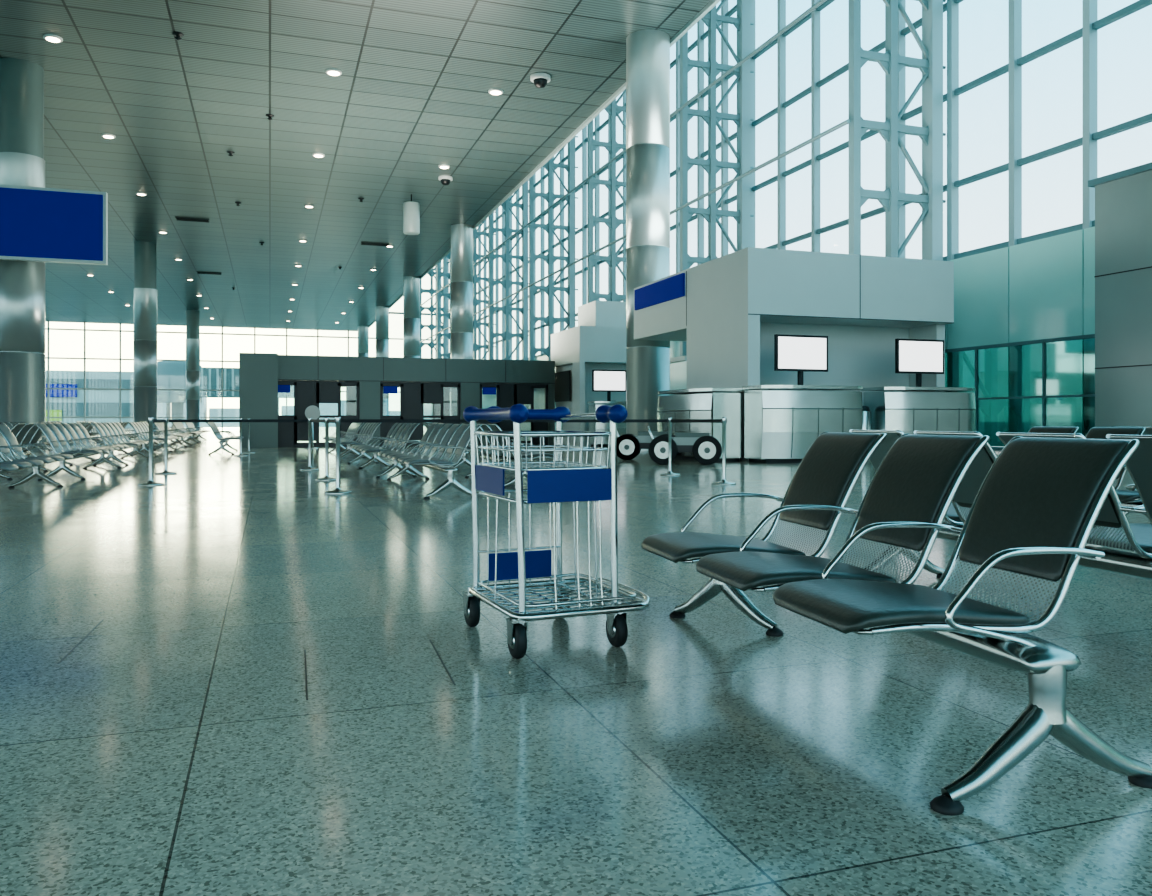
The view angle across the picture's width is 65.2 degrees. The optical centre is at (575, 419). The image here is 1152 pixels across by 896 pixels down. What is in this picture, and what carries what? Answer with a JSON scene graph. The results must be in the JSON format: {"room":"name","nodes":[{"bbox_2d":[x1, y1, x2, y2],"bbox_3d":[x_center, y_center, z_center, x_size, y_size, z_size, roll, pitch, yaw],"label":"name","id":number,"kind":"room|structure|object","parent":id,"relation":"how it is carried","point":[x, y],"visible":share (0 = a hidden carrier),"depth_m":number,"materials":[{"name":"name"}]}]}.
{"room":"airport terminal","nodes":[
{"label":"airport terminal","id":0,"kind":"room"},
{"bbox_2d":[45,266,436,426],"bbox_3d":[-45.577,-12.580,111.081,57.380,27.000,0.280,0,0,-19],"label":"window","id":1,"kind":"structure","parent":0,"point":[435,270],"depth_m":108.13,"materials":[{"name":"grey paint"}]},
{"bbox_2d":[0,0,711,330],"bbox_3d":[-28.660,-11.690,46.235,47.500,0.300,134.000,0,0,-19],"label":"ceiling","id":2,"kind":"structure","parent":0,"point":[410,98],"depth_m":35.39,"materials":[{"name":"metal"}]},
{"bbox_2d":[43,34,62,42],"bbox_3d":[-15.786,-11.503,27.164,0.520,0.075,0.520,0,0,-19],"label":"recessed light","id":3,"kind":"object","parent":2,"relation":"in","point":[49,37],"depth_m":27.07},
{"bbox_2d":[101,133,115,138],"bbox_3d":[-18.960,-11.503,36.499,0.520,0.075,0.520,0,0,-19],"label":"recessed light","id":4,"kind":"object","parent":2,"relation":"in","point":[105,135],"depth_m":36.40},
{"bbox_2d":[136,192,146,195],"bbox_3d":[-22.134,-11.503,45.834,0.520,0.075,0.520,0,0,-19],"label":"recessed light","id":5,"kind":"object","parent":2,"relation":"in","point":[138,193],"depth_m":45.76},
{"bbox_2d":[172,32,183,39],"bbox_3d":[-11.894,-11.450,26.903,0.320,0.180,0.320,0,0,-19],"label":"smoke detector","id":6,"kind":"object","parent":2,"relation":"attached to","point":[178,35],"visible":1,"depth_m":26.85,"materials":[{"name":"black plastic"}]},
{"bbox_2d":[175,217,209,221],"bbox_3d":[-22.005,-11.500,51.667,1.800,0.080,0.700,0,0,-19],"label":"ceiling vent","id":7,"kind":"object","parent":2,"relation":"in","point":[177,218],"depth_m":51.49,"materials":[{"name":"black metal"}]},
{"bbox_2d":[197,271,221,274],"bbox_3d":[-28.727,-11.500,70.505,1.800,0.080,0.700,0,0,-19],"label":"ceiling vent","id":8,"kind":"object","parent":2,"relation":"in","point":[215,273],"depth_m":70.39,"materials":[{"name":"black metal"}]},
{"bbox_2d":[265,114,273,119],"bbox_3d":[-11.590,-11.450,34.083,0.320,0.180,0.320,0,0,-19],"label":"smoke detector","id":9,"kind":"object","parent":2,"relation":"attached to","point":[269,116],"visible":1,"depth_m":34.02,"materials":[{"name":"black plastic"}]},
{"bbox_2d":[312,153,324,157],"bbox_3d":[-11.196,-11.503,39.139,0.520,0.075,0.520,0,0,-19],"label":"recessed light","id":10,"kind":"object","parent":2,"relation":"in","point":[319,155],"depth_m":39.01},
{"bbox_2d":[326,68,341,75],"bbox_3d":[-8.022,-11.503,29.804,0.520,0.075,0.520,0,0,-19],"label":"recessed light","id":11,"kind":"object","parent":2,"relation":"in","point":[333,72],"depth_m":29.71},
{"bbox_2d":[360,242,388,245],"bbox_3d":[-13.162,-11.500,58.898,1.800,0.080,0.700,0,0,-19],"label":"ceiling vent","id":12,"kind":"object","parent":2,"relation":"in","point":[362,243],"depth_m":58.77,"materials":[{"name":"black metal"}]},
{"bbox_2d":[403,194,419,234],"bbox_3d":[-8.420,-10.530,46.040,0.840,2.020,0.840,0,0,-19],"label":"pendant light","id":13,"kind":"object","parent":2,"relation":"hanging from","point":[411,210],"visible":1,"depth_m":45.70,"materials":[{"name":"white glass"}]},
{"bbox_2d":[439,165,449,168],"bbox_3d":[-5.989,-11.503,40.910,0.520,0.075,0.520,0,0,-19],"label":"recessed light","id":14,"kind":"object","parent":2,"relation":"in","point":[440,166],"depth_m":40.78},
{"bbox_2d":[438,175,452,184],"bbox_3d":[-6.203,-11.345,42.781,0.680,0.380,0.680,0,0,-19],"label":"dome","id":15,"kind":"object","parent":2,"relation":"attached to","point":[445,180],"visible":1,"depth_m":42.58,"materials":[{"name":"black"}]},
{"bbox_2d":[488,88,502,94],"bbox_3d":[-2.815,-11.503,31.575,0.520,0.075,0.520,0,0,-19],"label":"recessed light","id":16,"kind":"object","parent":2,"relation":"in","point":[495,91],"depth_m":31.48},
{"bbox_2d":[530,73,550,87],"bbox_3d":[-1.194,-11.345,30.225,0.680,0.380,0.680,0,0,-19],"label":"security camera","id":17,"kind":"object","parent":2,"relation":"attached to","point":[540,80],"visible":1,"depth_m":30.03,"materials":[{"name":"black"}]},
{"bbox_2d":[369,0,720,326],"bbox_3d":[-6.118,-11.830,53.900,0.120,0.820,134.000,0,0,-19],"label":"trim","id":18,"kind":"structure","parent":2,"relation":"attached to","point":[711,4],"depth_m":35.38,"materials":[{"name":"grey paint"}]},
{"bbox_2d":[424,356,686,430],"bbox_3d":[-7.463,-0.880,73.511,0.500,3.600,76.000,0,0,-19],"label":"wall partition","id":19,"kind":"structure","parent":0,"point":[678,365],"depth_m":38.81,"materials":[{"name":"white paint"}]},
{"bbox_2d":[0,427,1151,895],"bbox_3d":[-24.021,1.070,47.812,57.300,0.300,134.000,0,0,-19],"label":"floor","id":20,"kind":"structure","parent":0,"point":[180,748],"depth_m":2.82,"materials":[{"name":"stone"}]},
{"bbox_2d":[0,58,46,448],"bbox_3d":[-18.107,-5.310,29.332,1.500,12.460,1.500,0,0,-19],"label":"column","id":21,"kind":"structure","parent":20,"relation":"on","point":[22,162],"depth_m":28.77,"materials":[{"name":"silver metal"}]},
{"bbox_2d":[0,184,107,264],"bbox_3d":[-17.465,-6.130,28.452,4.850,2.300,1.080,0,0,-19],"label":"information sign","id":22,"kind":"object","parent":21,"relation":"attached to","point":[38,224],"visible":1,"depth_m":28.24,"materials":[{"name":"blue paint"}]},
{"bbox_2d":[0,423,47,479],"bbox_3d":[-9.402,0.486,14.838,0.877,0.868,2.440,0,0,-19],"label":"seating","id":23,"kind":"object","parent":20,"relation":"on","point":[24,433],"visible":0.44,"depth_m":14.98,"materials":[{"name":"silver leather"}]},
{"bbox_2d":[0,422,49,449],"bbox_3d":[-15.644,0.486,25.581,0.877,0.868,3.580,0,0,-19],"label":"seating","id":24,"kind":"object","parent":20,"relation":"on","point":[9,425],"visible":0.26,"depth_m":25.58,"materials":[{"name":"grey plastic"}]},
{"bbox_2d":[0,424,73,487],"bbox_3d":[-6.763,0.486,10.645,0.877,0.868,3.580,0,0,-19],"label":"seating","id":25,"kind":"object","parent":20,"relation":"on","point":[7,465],"visible":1,"depth_m":11.60,"materials":[{"name":"grey metal"}]},
{"bbox_2d":[36,422,96,465],"bbox_3d":[-10.850,0.486,19.099,0.877,0.868,2.440,0,0,-19],"label":"seating","id":26,"kind":"object","parent":20,"relation":"on","point":[87,426],"visible":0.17,"depth_m":19.28,"materials":[{"name":"silver leather"}]},
{"bbox_2d":[35,423,128,480],"bbox_3d":[-8.405,0.486,15.473,0.877,0.868,3.580,0,0,-19],"label":"seating","id":27,"kind":"object","parent":20,"relation":"on","point":[59,435],"visible":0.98,"depth_m":14.90,"materials":[{"name":"grey metal"}]},
{"bbox_2d":[76,421,98,443],"bbox_3d":[-19.185,0.486,35.995,0.877,0.868,3.580,0,0,-19],"label":"seating","id":28,"kind":"object","parent":20,"relation":"on","point":[93,430],"visible":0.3,"depth_m":35.24,"materials":[{"name":"grey plastic"}]},
{"bbox_2d":[90,422,127,454],"bbox_3d":[-12.460,0.486,23.832,0.877,0.868,2.440,0,0,-19],"label":"seating","id":29,"kind":"object","parent":20,"relation":"on","point":[123,424],"visible":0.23,"depth_m":23.24,"materials":[{"name":"silver leather"}]},
{"bbox_2d":[90,422,156,465],"bbox_3d":[-9.853,0.486,19.733,0.877,0.868,3.580,0,0,-19],"label":"seating","id":30,"kind":"object","parent":20,"relation":"on","point":[115,431],"visible":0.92,"depth_m":19.23,"materials":[{"name":"grey plastic"}]},
{"bbox_2d":[125,422,148,449],"bbox_3d":[-14.038,0.486,28.472,0.877,0.868,2.440,0,0,-19],"label":"seating","id":31,"kind":"object","parent":20,"relation":"on","point":[131,437],"visible":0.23,"depth_m":27.97,"materials":[{"name":"silver leather"}]},
{"bbox_2d":[133,241,156,432],"bbox_3d":[-28.119,-5.310,58.777,1.500,12.460,1.500,0,0,-19],"label":"column","id":32,"kind":"structure","parent":20,"relation":"on","point":[145,253],"depth_m":58.20,"materials":[{"name":"silver metal"}]},
{"bbox_2d":[137,417,163,485],"bbox_3d":[-6.015,0.439,12.739,0.350,0.963,0.350,0,0,-19],"label":"stanchion","id":33,"kind":"object","parent":20,"relation":"on","point":[150,482],"visible":1,"depth_m":12.71,"materials":[{"name":"metal"}]},
{"bbox_2d":[127,422,176,456],"bbox_3d":[-11.463,0.486,24.467,0.877,0.868,3.580,0,0,-19],"label":"seating","id":34,"kind":"object","parent":20,"relation":"on","point":[142,428],"visible":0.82,"depth_m":23.92,"materials":[{"name":"grey plastic"}]},
{"bbox_2d":[141,428,163,445],"bbox_3d":[-15.808,0.486,33.679,0.877,0.868,2.440,0,0,-19],"label":"seating","id":35,"kind":"object","parent":20,"relation":"on","point":[153,428],"visible":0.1,"depth_m":33.66,"materials":[{"name":"silver leather"}]},
{"bbox_2d":[155,417,176,474],"bbox_3d":[-6.985,0.439,15.333,0.350,0.963,0.350,0,0,-19],"label":"stanchion","id":36,"kind":"object","parent":20,"relation":"on","point":[165,472],"visible":0.98,"depth_m":15.31,"materials":[{"name":"metal"}]},
{"bbox_2d":[154,419,720,422],"bbox_3d":[-3.953,0.015,18.858,8.012,0.050,15.037,0,0,-19],"label":"belt","id":37,"kind":"object","parent":36,"relation":"attached to","point":[155,420],"visible":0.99,"depth_m":14.45,"materials":[{"name":"black fabric"}]},
{"bbox_2d":[154,422,190,449],"bbox_3d":[-13.040,0.486,29.106,0.877,0.868,3.580,0,0,-19],"label":"seating","id":38,"kind":"object","parent":20,"relation":"on","point":[160,426],"visible":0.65,"depth_m":28.67,"materials":[{"name":"grey plastic"}]},
{"bbox_2d":[171,422,202,444],"bbox_3d":[-14.811,0.486,34.314,0.877,0.868,3.580,0,0,-19],"label":"seating","id":39,"kind":"object","parent":20,"relation":"on","point":[178,425],"visible":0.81,"depth_m":33.80,"materials":[{"name":"grey metal"}]},
{"bbox_2d":[185,310,200,428],"bbox_3d":[-40.449,-5.310,95.038,1.500,12.460,1.500,0,0,-19],"label":"column","id":40,"kind":"structure","parent":20,"relation":"on","point":[192,316],"depth_m":94.47,"materials":[{"name":"silver metal"}]},
{"bbox_2d":[184,422,210,441],"bbox_3d":[-16.421,0.486,39.047,0.877,0.868,3.580,0,0,-19],"label":"seating","id":41,"kind":"object","parent":20,"relation":"on","point":[188,424],"visible":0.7,"depth_m":38.55,"materials":[{"name":"grey metal"}]},
{"bbox_2d":[205,422,243,454],"bbox_3d":[-9.818,0.486,25.222,0.877,0.868,3.010,0,0,-19],"label":"seating","id":42,"kind":"object","parent":20,"relation":"on","point":[212,425],"visible":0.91,"depth_m":24.06,"materials":[{"name":"grey metal"}]},
{"bbox_2d":[234,418,247,455],"bbox_3d":[-8.561,0.439,23.000,0.350,0.963,0.350,0,0,-19],"label":"stanchion","id":43,"kind":"object","parent":20,"relation":"on","point":[240,454],"visible":0.91,"depth_m":22.97,"materials":[{"name":"metal"}]},
{"bbox_2d":[242,418,255,452],"bbox_3d":[-9.116,0.439,25.091,0.350,0.963,0.350,0,0,-19],"label":"stanchion","id":44,"kind":"object","parent":20,"relation":"on","point":[248,451],"visible":0.85,"depth_m":25.06,"materials":[{"name":"metal"}]},
{"bbox_2d":[57,620,455,699],"bbox_3d":[-1.330,0.919,3.500,1.950,0.002,0.851,0,0,14],"label":"trim","id":45,"kind":"structure","parent":20,"relation":"on","point":[101,620],"depth_m":3.45,"materials":[{"name":"black"}]},
{"bbox_2d":[300,418,319,470],"bbox_3d":[-4.894,0.439,16.560,0.350,0.963,0.350,0,0,-19],"label":"stanchion","id":46,"kind":"object","parent":20,"relation":"on","point":[309,468],"visible":0.98,"depth_m":16.54,"materials":[{"name":"metal"}]},
{"bbox_2d":[305,405,319,448],"bbox_3d":[-8.492,0.225,29.011,0.480,1.390,0.440,0,0,-19],"label":"sign stand","id":47,"kind":"object","parent":20,"relation":"on","point":[313,412],"visible":0.81,"depth_m":28.95,"materials":[{"name":"metal"}]},
{"bbox_2d":[315,417,335,480],"bbox_3d":[-3.818,0.439,13.800,0.350,0.963,0.350,0,0,-19],"label":"stanchion","id":48,"kind":"object","parent":20,"relation":"on","point":[326,478],"visible":0.9,"depth_m":13.78,"materials":[{"name":"metal"}]},
{"bbox_2d":[324,417,351,493],"bbox_3d":[-2.999,0.439,11.342,0.350,0.963,0.350,0,0,-19],"label":"stanchion","id":49,"kind":"object","parent":20,"relation":"on","point":[337,490],"visible":1,"depth_m":11.32,"materials":[{"name":"metal"}]},
{"bbox_2d":[323,423,362,456],"bbox_3d":[-6.210,0.486,23.935,0.877,0.868,3.010,0,0,-19],"label":"seating","id":50,"kind":"object","parent":20,"relation":"on","point":[354,427],"visible":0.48,"depth_m":23.64,"materials":[{"name":"grey metal"}]},
{"bbox_2d":[331,423,380,463],"bbox_3d":[-5.019,0.486,20.432,0.877,0.868,3.010,0,0,-19],"label":"seating","id":51,"kind":"object","parent":20,"relation":"on","point":[367,431],"visible":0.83,"depth_m":19.95,"materials":[{"name":"grey metal"}]},
{"bbox_2d":[358,325,368,356],"bbox_3d":[-26.116,-5.310,110.474,1.420,12.460,1.420,0,0,-19],"label":"column","id":52,"kind":"structure","parent":20,"relation":"on","point":[363,331],"depth_m":109.91,"materials":[{"name":"silver metal"}]},
{"bbox_2d":[376,306,388,414],"bbox_3d":[-19.741,-5.310,91.728,1.420,12.460,1.420,0,0,-19],"label":"column","id":53,"kind":"structure","parent":20,"relation":"on","point":[382,312],"depth_m":91.16,"materials":[{"name":"silver metal"}]},
{"bbox_2d":[351,423,419,477],"bbox_3d":[-3.394,0.486,15.809,0.877,0.868,3.010,0,0,-19],"label":"seating","id":54,"kind":"object","parent":20,"relation":"on","point":[399,432],"visible":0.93,"depth_m":15.40,"materials":[{"name":"grey metal"}]},
{"bbox_2d":[239,353,554,447],"bbox_3d":[-6.863,-0.640,34.317,11.000,3.120,6.600,0,0,-19],"label":"partition wall","id":55,"kind":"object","parent":20,"relation":"on","point":[259,373],"visible":0.74,"depth_m":31.40,"materials":[{"name":"grey"}]},
{"bbox_2d":[278,380,359,446],"bbox_3d":[-8.911,-0.210,30.864,2.900,2.260,0.180,0,0,-19],"label":"door","id":56,"kind":"structure","parent":55,"relation":"attached to","point":[306,393],"depth_m":30.75,"materials":[{"name":"black"}]},
{"bbox_2d":[380,382,459,445],"bbox_3d":[-5.526,-0.210,32.015,2.850,2.260,0.180,0,0,-19],"label":"door","id":57,"kind":"structure","parent":55,"relation":"attached to","point":[413,395],"depth_m":31.92,"materials":[{"name":"black"}]},
{"bbox_2d":[480,383,547,444],"bbox_3d":[-2.283,-0.210,33.118,2.600,2.260,0.180,0,0,-19],"label":"door","id":58,"kind":"structure","parent":55,"relation":"attached to","point":[508,395],"depth_m":33.11,"materials":[{"name":"black"}]},
{"bbox_2d":[403,276,419,357],"bbox_3d":[-13.271,-5.310,72.698,1.420,12.460,1.420,0,0,-19],"label":"column","id":59,"kind":"structure","parent":20,"relation":"on","point":[411,284],"depth_m":72.13,"materials":[{"name":"silver metal"}]},
{"bbox_2d":[378,423,481,498],"bbox_3d":[-2.071,0.486,12.229,0.877,0.868,3.580,0,0,-19],"label":"seating","id":60,"kind":"object","parent":20,"relation":"on","point":[439,438],"visible":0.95,"depth_m":11.57,"materials":[{"name":"grey metal"}]},
{"bbox_2d":[420,257,448,358],"bbox_3d":[-17.539,-12.580,111.172,3.630,27.000,0.500,0,0,-19],"label":"column","id":61,"kind":"structure","parent":20,"relation":"on","point":[431,291],"depth_m":111.15,"materials":[{"name":"metal"}]},
{"bbox_2d":[437,252,450,391],"bbox_3d":[-13.547,-12.580,99.432,3.630,27.000,0.500,0,0,-19],"label":"column","id":62,"kind":"structure","parent":20,"relation":"on","point":[439,275],"depth_m":98.96,"materials":[{"name":"metal"}]},
{"bbox_2d":[422,423,470,467],"bbox_3d":[-2.334,0.486,17.189,0.877,0.868,2.440,0,0,-19],"label":"seating","id":63,"kind":"object","parent":20,"relation":"on","point":[464,458],"visible":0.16,"depth_m":16.06,"materials":[{"name":"silver leather"}]},
{"bbox_2d":[451,224,472,415],"bbox_3d":[-6.800,-5.310,53.668,1.420,12.460,1.420,0,0,-19],"label":"column","id":64,"kind":"structure","parent":20,"relation":"on","point":[461,234],"depth_m":53.10,"materials":[{"name":"silver metal"}]},
{"bbox_2d":[473,212,495,358],"bbox_3d":[-9.555,-12.580,87.693,3.630,27.000,0.500,0,0,-19],"label":"column","id":65,"kind":"structure","parent":20,"relation":"on","point":[476,234],"depth_m":87.69,"materials":[{"name":"metal"}]},
{"bbox_2d":[462,423,553,487],"bbox_3d":[-1.046,0.486,13.402,0.877,0.868,2.440,0,0,-19],"label":"seating","id":66,"kind":"object","parent":20,"relation":"on","point":[485,427],"visible":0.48,"depth_m":12.83,"materials":[{"name":"silver leather"}]},
{"bbox_2d":[489,180,528,359],"bbox_3d":[-5.563,-12.580,75.953,3.630,27.000,0.500,0,0,-19],"label":"column","id":67,"kind":"structure","parent":20,"relation":"on","point":[506,205],"depth_m":75.91,"materials":[{"name":"metal"}]},
{"bbox_2d":[529,136,577,360],"bbox_3d":[-1.571,-12.580,64.213,3.630,27.000,0.500,0,0,-19],"label":"column","id":68,"kind":"structure","parent":20,"relation":"on","point":[550,166],"depth_m":64.00,"materials":[{"name":"metal"}]},
{"bbox_2d":[462,404,649,658],"bbox_3d":[-0.080,0.428,3.857,0.655,0.983,0.730,0,0,-24],"label":"luggage trolley","id":69,"kind":"object","parent":20,"relation":"on","point":[558,481],"visible":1,"depth_m":3.64,"materials":[{"name":"silver metal"}]},
{"bbox_2d":[551,301,626,445],"bbox_3d":[1.176,-1.730,33.460,3.430,5.300,3.400,0,0,-19],"label":"kiosk","id":70,"kind":"object","parent":20,"relation":"on","point":[598,342],"visible":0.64,"depth_m":32.30,"materials":[{"name":"white"}]},
{"bbox_2d":[587,89,625,302],"bbox_3d":[2.421,-12.580,52.473,3.630,27.000,0.500,0,0,-19],"label":"column","id":71,"kind":"structure","parent":20,"relation":"on","point":[612,109],"depth_m":52.21,"materials":[{"name":"metal"}]},
{"bbox_2d":[587,401,625,446],"bbox_3d":[1.845,0.140,31.227,2.740,1.560,1.060,0,0,-19],"label":"counter","id":72,"kind":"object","parent":20,"relation":"on","point":[592,405],"depth_m":30.59,"materials":[{"name":"metal"}]},
{"bbox_2d":[592,370,625,400],"bbox_3d":[1.148,-1.190,31.259,1.250,1.090,0.250,0,0,-19],"label":"monitor","id":73,"kind":"object","parent":72,"relation":"on","point":[608,381],"visible":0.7,"depth_m":31.19,"materials":[{"name":"black"}]},
{"bbox_2d":[626,29,669,450],"bbox_3d":[2.182,-5.310,27.253,1.420,12.460,1.420,0,0,-19],"label":"column","id":74,"kind":"structure","parent":20,"relation":"on","point":[647,51],"depth_m":26.69,"materials":[{"name":"silver metal"}]},
{"bbox_2d":[617,431,678,459],"bbox_3d":[1.629,0.520,20.764,1.530,0.799,0.690,0,0,7],"label":"cart","id":75,"kind":"object","parent":20,"relation":"on","point":[629,446],"visible":0.51,"depth_m":20.51,"materials":[{"name":"black"}]},
{"bbox_2d":[660,417,679,475],"bbox_3d":[1.572,0.439,15.055,0.350,0.963,0.350,0,0,-19],"label":"stanchion","id":76,"kind":"object","parent":20,"relation":"on","point":[669,473],"visible":1,"depth_m":15.03,"materials":[{"name":"metal"}]},
{"bbox_2d":[647,426,721,464],"bbox_3d":[2.260,0.520,18.781,1.530,0.799,0.690,0,0,7],"label":"cart","id":77,"kind":"object","parent":20,"relation":"on","point":[706,449],"visible":0.94,"depth_m":18.51,"materials":[{"name":"black"}]},
{"bbox_2d":[656,388,746,461],"bbox_3d":[2.786,0.110,21.068,1.060,1.620,2.940,0,0,-19],"label":"counter","id":78,"kind":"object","parent":20,"relation":"on","point":[696,403],"depth_m":19.85,"materials":[{"name":"metal"}]},
{"bbox_2d":[680,0,753,355],"bbox_3d":[6.413,-12.580,40.733,3.630,27.000,0.500,0,0,-19],"label":"column","id":79,"kind":"structure","parent":20,"relation":"on","point":[712,117],"depth_m":40.65,"materials":[{"name":"metal"}]},
{"bbox_2d":[712,417,735,484],"bbox_3d":[2.127,0.439,12.938,0.350,0.963,0.350,0,0,-19],"label":"stanchion","id":80,"kind":"object","parent":20,"relation":"on","point":[723,420],"visible":1,"depth_m":12.91,"materials":[{"name":"metal"}]},
{"bbox_2d":[634,247,953,461],"bbox_3d":[5.363,-1.450,23.895,5.660,4.740,6.608,0,0,-19],"label":"kiosk","id":81,"kind":"object","parent":20,"relation":"on","point":[729,309],"visible":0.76,"depth_m":21.36,"materials":[{"name":"white"}]},
{"bbox_2d":[742,385,862,462],"bbox_3d":[5.020,0.090,19.716,2.540,1.660,1.060,0,0,-19],"label":"counter","id":82,"kind":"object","parent":20,"relation":"on","point":[782,422],"depth_m":19.19,"materials":[{"name":"metal"}]},
{"bbox_2d":[774,334,827,384],"bbox_3d":[5.010,-1.315,20.056,1.330,1.140,0.250,0,0,-19],"label":"monitor","id":83,"kind":"object","parent":82,"relation":"on","point":[800,353],"visible":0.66,"depth_m":19.99,"materials":[{"name":"black"}]},
{"bbox_2d":[862,406,870,460],"bbox_3d":[6.449,0.300,20.360,0.440,1.240,0.440,0,0,-19],"label":"litter bin","id":84,"kind":"object","parent":20,"relation":"on","point":[866,410],"visible":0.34,"depth_m":20.16,"materials":[{"name":"metal"}]},
{"bbox_2d":[641,432,1151,815],"bbox_3d":[0.841,0.485,3.209,0.877,0.870,2.196,0,0,-15],"label":"seating","id":85,"kind":"object","parent":20,"relation":"on","point":[1036,509],"visible":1,"depth_m":2.59,"materials":[{"name":"black leather"}]},
{"bbox_2d":[848,0,945,260],"bbox_3d":[10.405,-12.580,28.993,3.630,27.000,0.500,0,0,-19],"label":"column","id":86,"kind":"structure","parent":20,"relation":"on","point":[931,134],"depth_m":28.94,"materials":[{"name":"metal"}]},
{"bbox_2d":[420,0,849,342],"bbox_3d":[-6.815,-15.980,73.467,0.140,13.340,95.500,0,0,-19],"label":"wind bracing","id":87,"kind":"object","parent":86,"relation":"attached to","point":[819,2],"visible":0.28,"depth_m":37.25,"materials":[{"name":"teal paint"}]},
{"bbox_2d":[861,387,976,433],"bbox_3d":[7.955,0.090,20.714,2.540,1.660,1.060,0,0,-19],"label":"counter","id":88,"kind":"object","parent":20,"relation":"on","point":[907,410],"depth_m":20.22,"materials":[{"name":"metal"}]},
{"bbox_2d":[895,338,943,386],"bbox_3d":[8.040,-1.315,21.086,1.330,1.140,0.250,0,0,-19],"label":"monitor","id":89,"kind":"object","parent":88,"relation":"on","point":[918,357],"visible":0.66,"depth_m":21.01,"materials":[{"name":"black"}]},
{"bbox_2d":[849,429,1151,579],"bbox_3d":[2.211,0.485,4.053,0.877,0.870,2.440,0,0,-15],"label":"seating","id":90,"kind":"object","parent":20,"relation":"on","point":[1111,528],"visible":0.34,"depth_m":3.69,"materials":[{"name":"black leather"}]},
{"bbox_2d":[1028,426,1145,506],"bbox_3d":[3.742,0.486,6.316,0.877,0.868,2.440,0,0,-19],"label":"seating","id":91,"kind":"object","parent":20,"relation":"on","point":[1126,497],"visible":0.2,"depth_m":6.62,"materials":[{"name":"black leather"}]},
{"bbox_2d":[1111,426,1151,518],"bbox_3d":[5.319,0.486,6.799,0.877,0.868,2.440,0,0,-19],"label":"seating","id":92,"kind":"object","parent":20,"relation":"on","point":[1148,431],"visible":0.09,"depth_m":7.57,"materials":[{"name":"silver metal"}]},
{"bbox_2d":[440,0,1151,359],"bbox_3d":[2.957,-12.580,56.986,0.290,27.000,134.000,0,0,-19],"label":"window","id":93,"kind":"structure","parent":0,"point":[1090,137],"depth_m":36.37,"materials":[{"name":"teal paint"}]},
{"bbox_2d":[528,227,1094,449],"bbox_3d":[2.750,-2.130,56.958,0.160,6.100,134.080,0,0,-19],"label":"wall","id":94,"kind":"structure","parent":0,"point":[1021,334],"depth_m":26.26,"materials":[{"name":"teal glass"}]},
{"bbox_2d":[1088,162,1151,426],"bbox_3d":[15.431,-2.290,14.648,3.050,6.420,13.800,0,0,-19],"label":"wall","id":95,"kind":"structure","parent":0,"point":[1123,199],"depth_m":19.91,"materials":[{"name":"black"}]},
{"label":"outside","id":96,"kind":"structure","parent":0,"visible":0},
{"bbox_2d":[125,422,1000,446],"bbox_3d":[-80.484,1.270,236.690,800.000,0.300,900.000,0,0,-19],"label":"ground","id":97,"kind":"structure","parent":96,"point":[321,424],"depth_m":183.30,"materials":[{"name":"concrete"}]},
{"bbox_2d":[45,370,162,426],"bbox_3d":[-89.174,-3.080,141.104,42.000,8.400,25.400,0,0,-19],"label":"building","id":98,"kind":"structure","parent":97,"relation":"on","point":[62,402],"depth_m":133.81,"materials":[{"name":"grey glass"}]},
{"bbox_2d":[157,361,293,426],"bbox_3d":[-50.609,-3.580,130.663,19.700,9.400,6.400,0,0,-19],"label":"bridge","id":99,"kind":"structure","parent":97,"relation":"on","point":[170,374],"depth_m":127.78,"materials":[{"name":"grey"}]},
{"bbox_2d":[163,398,399,422],"bbox_3d":[-134.645,-5.725,408.395,388.000,13.690,20.000,0,0,-19],"label":"buildings","id":100,"kind":"structure","parent":97,"relation":"on","point":[325,408],"depth_m":397.45,"materials":[{"name":"grey"}]}
]}

